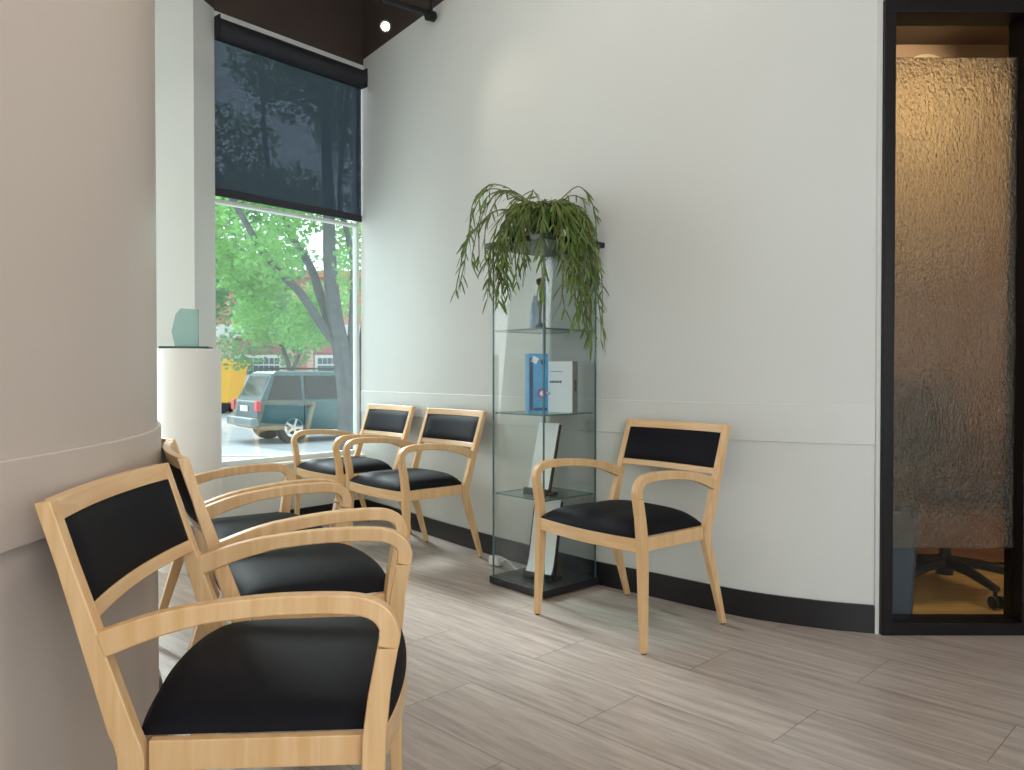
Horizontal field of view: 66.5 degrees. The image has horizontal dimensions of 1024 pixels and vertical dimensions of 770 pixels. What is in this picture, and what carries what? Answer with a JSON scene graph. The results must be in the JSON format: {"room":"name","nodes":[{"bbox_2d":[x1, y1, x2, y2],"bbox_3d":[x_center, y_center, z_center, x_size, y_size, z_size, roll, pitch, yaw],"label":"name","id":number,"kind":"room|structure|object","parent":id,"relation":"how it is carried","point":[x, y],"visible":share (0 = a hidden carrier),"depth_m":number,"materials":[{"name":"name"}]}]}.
{"room":"waiting room","nodes":[
{"label":"waiting room","id":0,"kind":"room"},
{"bbox_2d":[0,0,158,769],"bbox_3d":[-1.233,-1.119,0.568,1.418,4.300,6.308,0,1,-17],"label":"wall","id":1,"kind":"structure","parent":0,"point":[78,290],"depth_m":1.51,"materials":[{"name":"white paint"}]},
{"bbox_2d":[0,421,160,553],"bbox_3d":[-1.180,0.212,0.616,1.356,0.153,6.320,0,1,-18],"label":"trim","id":2,"kind":"structure","parent":1,"relation":"attached to","point":[27,481],"depth_m":1.42,"materials":[{"name":"paint"}]},
{"bbox_2d":[159,669,162,689],"bbox_3d":[-1.180,0.974,0.627,1.359,0.113,6.324,0,1,-18],"label":"baseboard","id":3,"kind":"structure","parent":1,"relation":"attached to","point":[160,677],"depth_m":2.36,"materials":[{"name":"grey"}]},
{"bbox_2d":[155,0,215,348],"bbox_3d":[-2.208,-1.179,4.849,0.685,4.300,0.410,0,1,0],"label":"wall column","id":4,"kind":"structure","parent":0,"point":[184,29],"depth_m":4.68,"materials":[{"name":"white paint"}]},
{"bbox_2d":[214,0,362,64],"bbox_3d":[-1.585,-2.844,5.327,0.160,0.985,1.332,1,1,41],"label":"ceiling","id":5,"kind":"structure","parent":0,"point":[335,27],"depth_m":5.44,"materials":[{"name":"brown paint"}]},
{"bbox_2d":[204,0,214,8],"bbox_3d":[-1.882,-2.841,4.771,0.006,0.975,0.232,0,1,10],"label":"trim","id":6,"kind":"structure","parent":5,"relation":"attached to","point":[211,3],"depth_m":4.85,"materials":[{"name":"brown paint"}]},
{"bbox_2d":[214,11,362,69],"bbox_3d":[-1.543,-2.329,5.383,0.160,0.045,1.202,1,1,41],"label":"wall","id":7,"kind":"structure","parent":0,"point":[223,16],"depth_m":5.28,"materials":[{"name":"white paint"}]},
{"bbox_2d":[158,520,1023,769],"bbox_3d":[-0.400,1.076,1.615,11.600,0.120,9.000,0,1,0],"label":"floor","id":8,"kind":"structure","parent":0,"point":[494,683],"depth_m":2.62,"materials":[{"name":"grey wood"}]},
{"bbox_2d":[157,348,221,573],"bbox_3d":[-1.735,0.394,4.206,0.324,1.172,0.324,0,1,0],"label":"pedestal","id":9,"kind":"object","parent":8,"relation":"on","point":[188,379],"visible":0.62,"depth_m":4.07,"materials":[{"name":"white laminate"}]},
{"bbox_2d":[159,308,212,348],"bbox_3d":[-1.745,-0.301,4.186,0.250,0.217,0.130,0,1,-12],"label":"glass award","id":10,"kind":"object","parent":9,"relation":"on","point":[185,329],"visible":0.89,"depth_m":4.17,"materials":[{"name":"green glass"}]},
{"bbox_2d":[34,463,412,769],"bbox_3d":[-0.522,0.602,1.597,0.613,0.830,0.635,0,1,-5],"label":"armchair","id":11,"kind":"object","parent":8,"relation":"on","point":[104,536],"visible":1,"depth_m":1.37,"materials":[{"name":"brown wood"}]},
{"bbox_2d":[159,437,340,651],"bbox_3d":[-1.019,0.583,2.903,0.613,0.830,0.635,-1,1,-33],"label":"armchair","id":12,"kind":"object","parent":8,"relation":"on","point":[224,527],"visible":0.3,"depth_m":3.01,"materials":[{"name":"brown wood"}]},
{"bbox_2d":[163,441,407,769],"bbox_3d":[-0.704,0.591,2.336,0.613,0.830,0.635,0,1,-27],"label":"armchair","id":13,"kind":"object","parent":8,"relation":"on","point":[339,566],"visible":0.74,"depth_m":2.18,"materials":[{"name":"brown wood"}]},
{"bbox_2d":[291,404,415,533],"bbox_3d":[-1.032,0.552,5.129,0.613,0.830,0.635,-1,1,-40],"label":"armchair","id":14,"kind":"object","parent":8,"relation":"on","point":[380,420],"visible":0.75,"depth_m":5.11,"materials":[{"name":"brown wood"}]},
{"bbox_2d":[342,408,486,557],"bbox_3d":[-0.545,0.561,4.465,0.613,0.830,0.635,-1,1,-41],"label":"armchair","id":15,"kind":"object","parent":8,"relation":"on","point":[453,427],"visible":0.98,"depth_m":4.38,"materials":[{"name":"brown wood"}]},
{"bbox_2d":[489,555,516,569],"bbox_3d":[-0.042,0.953,4.186,0.050,0.055,0.213,-1,1,-42],"label":"power adapter","id":16,"kind":"object","parent":8,"relation":"on","point":[498,560],"visible":0.91,"depth_m":4.20,"materials":[{"name":"white plastic"}]},
{"bbox_2d":[485,232,604,598],"bbox_3d":[0.159,0.144,3.849,0.420,1.681,0.420,-1,1,-42],"label":"display cabinet","id":17,"kind":"object","parent":8,"relation":"on","point":[571,580],"visible":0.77,"depth_m":3.82,"materials":[{"name":"clear glass"}]},
{"bbox_2d":[450,184,609,361],"bbox_3d":[0.128,-0.543,3.753,0.640,0.876,0.639,-1,1,-37],"label":"hanging plant","id":18,"kind":"object","parent":17,"relation":"on","point":[554,216],"visible":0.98,"depth_m":3.68,"materials":[{"name":"plant"}]},
{"bbox_2d":[529,293,538,327],"bbox_3d":[0.115,-0.362,3.855,0.060,0.185,0.060,0,1,0],"label":"flask","id":19,"kind":"object","parent":17,"relation":"on","point":[534,311],"visible":0.69,"depth_m":3.83,"materials":[{"name":"blue glass"}]},
{"bbox_2d":[525,354,547,413],"bbox_3d":[0.118,-0.007,3.744,0.098,0.285,0.053,0,1,-18],"label":"product box","id":20,"kind":"object","parent":17,"relation":"on","point":[533,362],"visible":0.8,"depth_m":3.72,"materials":[{"name":"blue cardboard"}]},
{"bbox_2d":[529,358,532,409],"bbox_3d":[0.092,-0.004,3.709,0.018,0.250,0.002,0,1,-18],"label":"print","id":21,"kind":"object","parent":20,"relation":"attached to","point":[530,362],"depth_m":3.71},
{"bbox_2d":[531,356,538,363],"bbox_3d":[0.109,-0.119,3.714,0.041,0.041,0.001,0,1,-18],"label":"print","id":22,"kind":"object","parent":20,"relation":"attached to","point":[535,359],"depth_m":3.71},
{"bbox_2d":[537,388,546,398],"bbox_3d":[0.143,0.041,3.727,0.052,0.052,0.001,0,1,-18],"label":"print","id":23,"kind":"object","parent":20,"relation":"attached to","point":[541,389],"depth_m":3.72},
{"bbox_2d":[534,278,542,327],"bbox_3d":[0.135,-0.390,3.735,0.060,0.245,0.060,0,1,0],"label":"metal stand","id":24,"kind":"object","parent":17,"relation":"on","point":[540,324],"visible":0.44,"depth_m":3.73,"materials":[{"name":"silver metal"}]},
{"bbox_2d":[523,423,561,496],"bbox_3d":[0.150,0.360,3.823,0.145,0.343,0.124,1,1,42],"label":"display board","id":25,"kind":"object","parent":17,"relation":"on","point":[552,430],"visible":0.76,"depth_m":3.82,"materials":[{"name":"white plastic"}]},
{"bbox_2d":[523,499,562,581],"bbox_3d":[0.153,0.755,3.834,0.170,0.378,0.109,1,1,38],"label":"display board","id":26,"kind":"object","parent":17,"relation":"on","point":[552,540],"visible":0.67,"depth_m":3.82,"materials":[{"name":"white plastic"}]},
{"bbox_2d":[504,329,581,333],"bbox_3d":[0.159,-0.265,3.844,0.341,0.007,0.341,-1,1,-42],"label":"shelf","id":27,"kind":"object","parent":17,"relation":"attached to","point":[529,331],"depth_m":3.82,"materials":[{"name":"clear glass"}]},
{"bbox_2d":[530,209,557,234],"bbox_3d":[0.159,-0.775,3.837,0.176,0.144,0.176,0,1,0],"label":"pot","id":28,"kind":"object","parent":17,"relation":"on","point":[531,221],"depth_m":3.77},
{"bbox_2d":[503,411,589,414],"bbox_3d":[0.159,0.138,3.849,0.341,0.007,0.341,-1,1,-42],"label":"shelf","id":29,"kind":"object","parent":17,"relation":"attached to","point":[510,412],"depth_m":3.74,"materials":[{"name":"clear glass"}]},
{"bbox_2d":[548,361,577,412],"bbox_3d":[0.251,0.009,3.840,0.128,0.250,0.076,0,1,24],"label":"product box","id":30,"kind":"object","parent":17,"relation":"on","point":[562,375],"visible":1,"depth_m":3.81,"materials":[{"name":"white cardboard"}]},
{"bbox_2d":[531,419,730,654],"bbox_3d":[0.510,0.578,3.300,0.613,0.830,0.635,-1,1,-38],"label":"armchair","id":31,"kind":"object","parent":8,"relation":"on","point":[614,523],"visible":1,"depth_m":3.22,"materials":[{"name":"brown wood"}]},
{"bbox_2d":[892,548,916,613],"bbox_3d":[1.600,0.757,3.356,0.190,0.470,0.270,0,1,0],"label":"waste bin","id":32,"kind":"object","parent":8,"relation":"on","point":[904,559],"visible":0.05,"depth_m":3.24,"materials":[{"name":"plastic"}]},
{"bbox_2d":[915,548,1003,608],"bbox_3d":[2.095,0.476,3.752,0.676,1.019,0.666,0,1,-8],"label":"office chair","id":33,"kind":"object","parent":8,"relation":"on","point":[943,563],"visible":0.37,"depth_m":3.71,"materials":[{"name":"black plastic"}]},
{"bbox_2d":[917,548,1003,561],"bbox_3d":[2.450,0.602,4.439,1.600,0.750,0.620,0,1,0],"label":"desk","id":34,"kind":"object","parent":8,"relation":"on","point":[985,554],"visible":0.02,"depth_m":4.23,"materials":[{"name":"brown wood"}]},
{"bbox_2d":[361,0,877,604],"bbox_3d":[0.125,-1.173,4.429,0.367,4.300,3.745,-1,1,-43],"label":"wall","id":35,"kind":"structure","parent":0,"point":[724,151],"depth_m":3.63,"materials":[{"name":"white paint"}]},
{"bbox_2d":[214,14,367,221],"bbox_3d":[-1.479,-1.756,5.334,0.136,1.110,1.160,1,1,41],"label":"roller blind","id":36,"kind":"object","parent":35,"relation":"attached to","point":[288,115],"visible":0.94,"depth_m":5.29,"materials":[{"name":"black fabric"}]},
{"bbox_2d":[222,464,363,516],"bbox_3d":[-1.543,0.743,5.426,0.160,0.440,1.202,1,1,41],"label":"window","id":37,"kind":"structure","parent":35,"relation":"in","point":[235,482],"depth_m":5.18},
{"bbox_2d":[215,199,364,467],"bbox_3d":[-1.513,-0.884,5.377,0.120,2.845,1.162,1,1,41],"label":"window","id":38,"kind":"structure","parent":37,"relation":"attached to","point":[286,459],"depth_m":5.78,"materials":[{"name":"paint"}]},
{"bbox_2d":[271,499,361,514],"bbox_3d":[-1.478,0.907,5.372,0.012,0.113,1.162,1,1,41],"label":"baseboard","id":39,"kind":"structure","parent":37,"relation":"attached to","point":[326,507],"depth_m":5.50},
{"bbox_2d":[361,391,874,444],"bbox_3d":[0.075,0.142,4.399,0.243,0.160,3.747,-1,1,-43],"label":"trim","id":40,"kind":"structure","parent":35,"relation":"attached to","point":[793,423],"depth_m":3.47,"materials":[{"name":"paint"}]},
{"bbox_2d":[365,499,873,633],"bbox_3d":[0.074,0.921,4.407,0.250,0.113,3.752,-1,1,-43],"label":"baseboard","id":41,"kind":"structure","parent":35,"relation":"attached to","point":[852,617],"depth_m":3.48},
{"bbox_2d":[874,0,882,633],"bbox_3d":[1.459,-0.706,3.150,0.016,3.400,0.100,0,1,0],"label":"trim","id":42,"kind":"structure","parent":35,"relation":"attached to","point":[880,2],"depth_m":3.11,"materials":[{"name":"paint"}]},
{"bbox_2d":[896,45,1007,57],"bbox_3d":[2.750,-0.554,4.833,2.600,3.050,0.080,0,1,0],"label":"wall","id":43,"kind":"structure","parent":0,"point":[902,51],"depth_m":4.77,"materials":[{"name":"beige paint"}]},
{"bbox_2d":[913,54,940,57],"bbox_3d":[2.420,-1.328,4.731,0.890,1.358,0.069,0,1,0],"label":"ceiling light","id":44,"kind":"object","parent":43,"relation":"attached to","point":[921,55],"visible":0.02,"depth_m":4.74,"materials":[{"name":"brown wood"}]},
{"bbox_2d":[896,26,1008,44],"bbox_3d":[2.750,-2.107,3.981,2.500,0.080,1.580,0,1,0],"label":"ceiling","id":45,"kind":"structure","parent":0,"point":[905,35],"depth_m":4.64,"materials":[{"name":"paint"}]},
{"bbox_3d":[1.776,-1.943,3.123,0.617,0.845,0.140,0,1,0],"label":"wall","id":46,"kind":"structure","parent":0,"visible":0},
{"bbox_2d":[879,0,1023,634],"bbox_3d":[1.776,-0.262,3.147,0.617,2.514,0.125,0,1,0],"label":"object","id":47,"kind":"structure","parent":46,"relation":"in","point":[952,407],"depth_m":3.14,"materials":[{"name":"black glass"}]},
{"bbox_3d":[-0.400,-3.334,1.603,11.600,0.100,9.100,0,1,0],"label":"ceiling","id":48,"kind":"structure","parent":0,"visible":0},
{"bbox_2d":[376,0,436,32],"bbox_3d":[-1.144,-2.698,4.349,1.730,1.248,0.146,-1,1,-37],"label":"track light","id":49,"kind":"object","parent":48,"relation":"hanging from","point":[430,15],"visible":1,"depth_m":4.77,"materials":[{"name":"metal"}]},
{"label":"outside","id":50,"kind":"structure","parent":0,"visible":0},
{"bbox_3d":[-12.000,1.337,12.620,40.000,0.060,1.900,0,1,0],"label":"verge","id":51,"kind":"object","parent":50,"visible":0},
{"bbox_2d":[215,196,361,450],"bbox_3d":[-3.933,-3.012,13.291,4.720,8.681,4.176,0,1,0],"label":"street tree","id":52,"kind":"object","parent":51,"relation":"on","point":[326,319],"visible":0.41,"depth_m":12.65,"materials":[{"name":"green plant"}]},
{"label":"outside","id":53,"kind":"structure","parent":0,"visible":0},
{"bbox_2d":[222,457,260,459],"bbox_3d":[-12.000,1.430,9.921,40.000,0.140,8.400,0,1,0],"label":"sidewalk","id":54,"kind":"structure","parent":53,"point":[223,458],"depth_m":13.88,"materials":[{"name":"concrete"}]},
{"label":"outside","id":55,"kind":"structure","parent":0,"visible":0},
{"bbox_2d":[221,411,361,454],"bbox_3d":[-14.000,0.771,62.017,90.000,0.100,113.000,0,1,0],"label":"street","id":56,"kind":"structure","parent":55,"point":[236,440],"depth_m":17.88,"materials":[{"name":"concrete"}]},
{"bbox_2d":[221,359,249,412],"bbox_3d":[-12.470,0.054,32.104,2.800,2.170,2.100,0,1,0],"label":"container","id":57,"kind":"object","parent":56,"relation":"on","point":[232,381],"visible":0.25,"depth_m":31.38,"materials":[{"name":"yellow paint"}]},
{"bbox_2d":[222,455,283,456],"bbox_3d":[-12.000,1.350,14.170,40.000,0.160,0.160,0,1,0],"label":"kerb","id":58,"kind":"object","parent":56,"relation":"on","point":[222,455],"depth_m":14.10,"materials":[{"name":"white concrete"}]},
{"bbox_2d":[215,197,320,329],"bbox_3d":[-12.410,-3.597,28.882,10.688,9.589,5.713,0,1,0],"label":"tree","id":59,"kind":"object","parent":56,"relation":"on","point":[220,292],"visible":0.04,"depth_m":29.20,"materials":[{"name":"green plant"}]},
{"bbox_2d":[216,284,328,370],"bbox_3d":[-7.245,-0.996,24.814,3.934,4.480,3.244,0,1,0],"label":"tree","id":60,"kind":"object","parent":56,"relation":"on","point":[286,363],"visible":0.28,"depth_m":24.33,"materials":[{"name":"green plant"}]},
{"bbox_2d":[227,368,337,442],"bbox_3d":[-4.391,0.448,19.424,4.790,1.738,2.220,-1,1,-37],"label":"suv","id":61,"kind":"object","parent":56,"relation":"on","point":[281,404],"visible":0.57,"depth_m":18.01,"materials":[{"name":"teal paint"}]},
{"bbox_2d":[231,399,236,408],"bbox_3d":[-6.655,0.457,18.732,0.100,0.240,0.220,-1,1,-37],"label":"tail light","id":62,"kind":"object","parent":61,"relation":"attached to","point":[233,401],"depth_m":18.63,"materials":[{"name":"red plastic"}]},
{"bbox_2d":[254,401,260,411],"bbox_3d":[-5.680,0.475,17.438,0.100,0.240,0.220,-1,1,-37],"label":"tail light","id":63,"kind":"object","parent":61,"relation":"attached to","point":[257,404],"depth_m":17.36,"materials":[{"name":"red plastic"}]},
{"bbox_2d":[216,271,360,384],"bbox_3d":[-11.000,-2.121,39.974,34.600,6.300,8.600,0,1,0],"label":"brick building","id":64,"kind":"structure","parent":56,"relation":"on","point":[323,359],"depth_m":35.91,"materials":[{"name":"red brick"},{"name":"window glass"},{"name":"white painted trim"}]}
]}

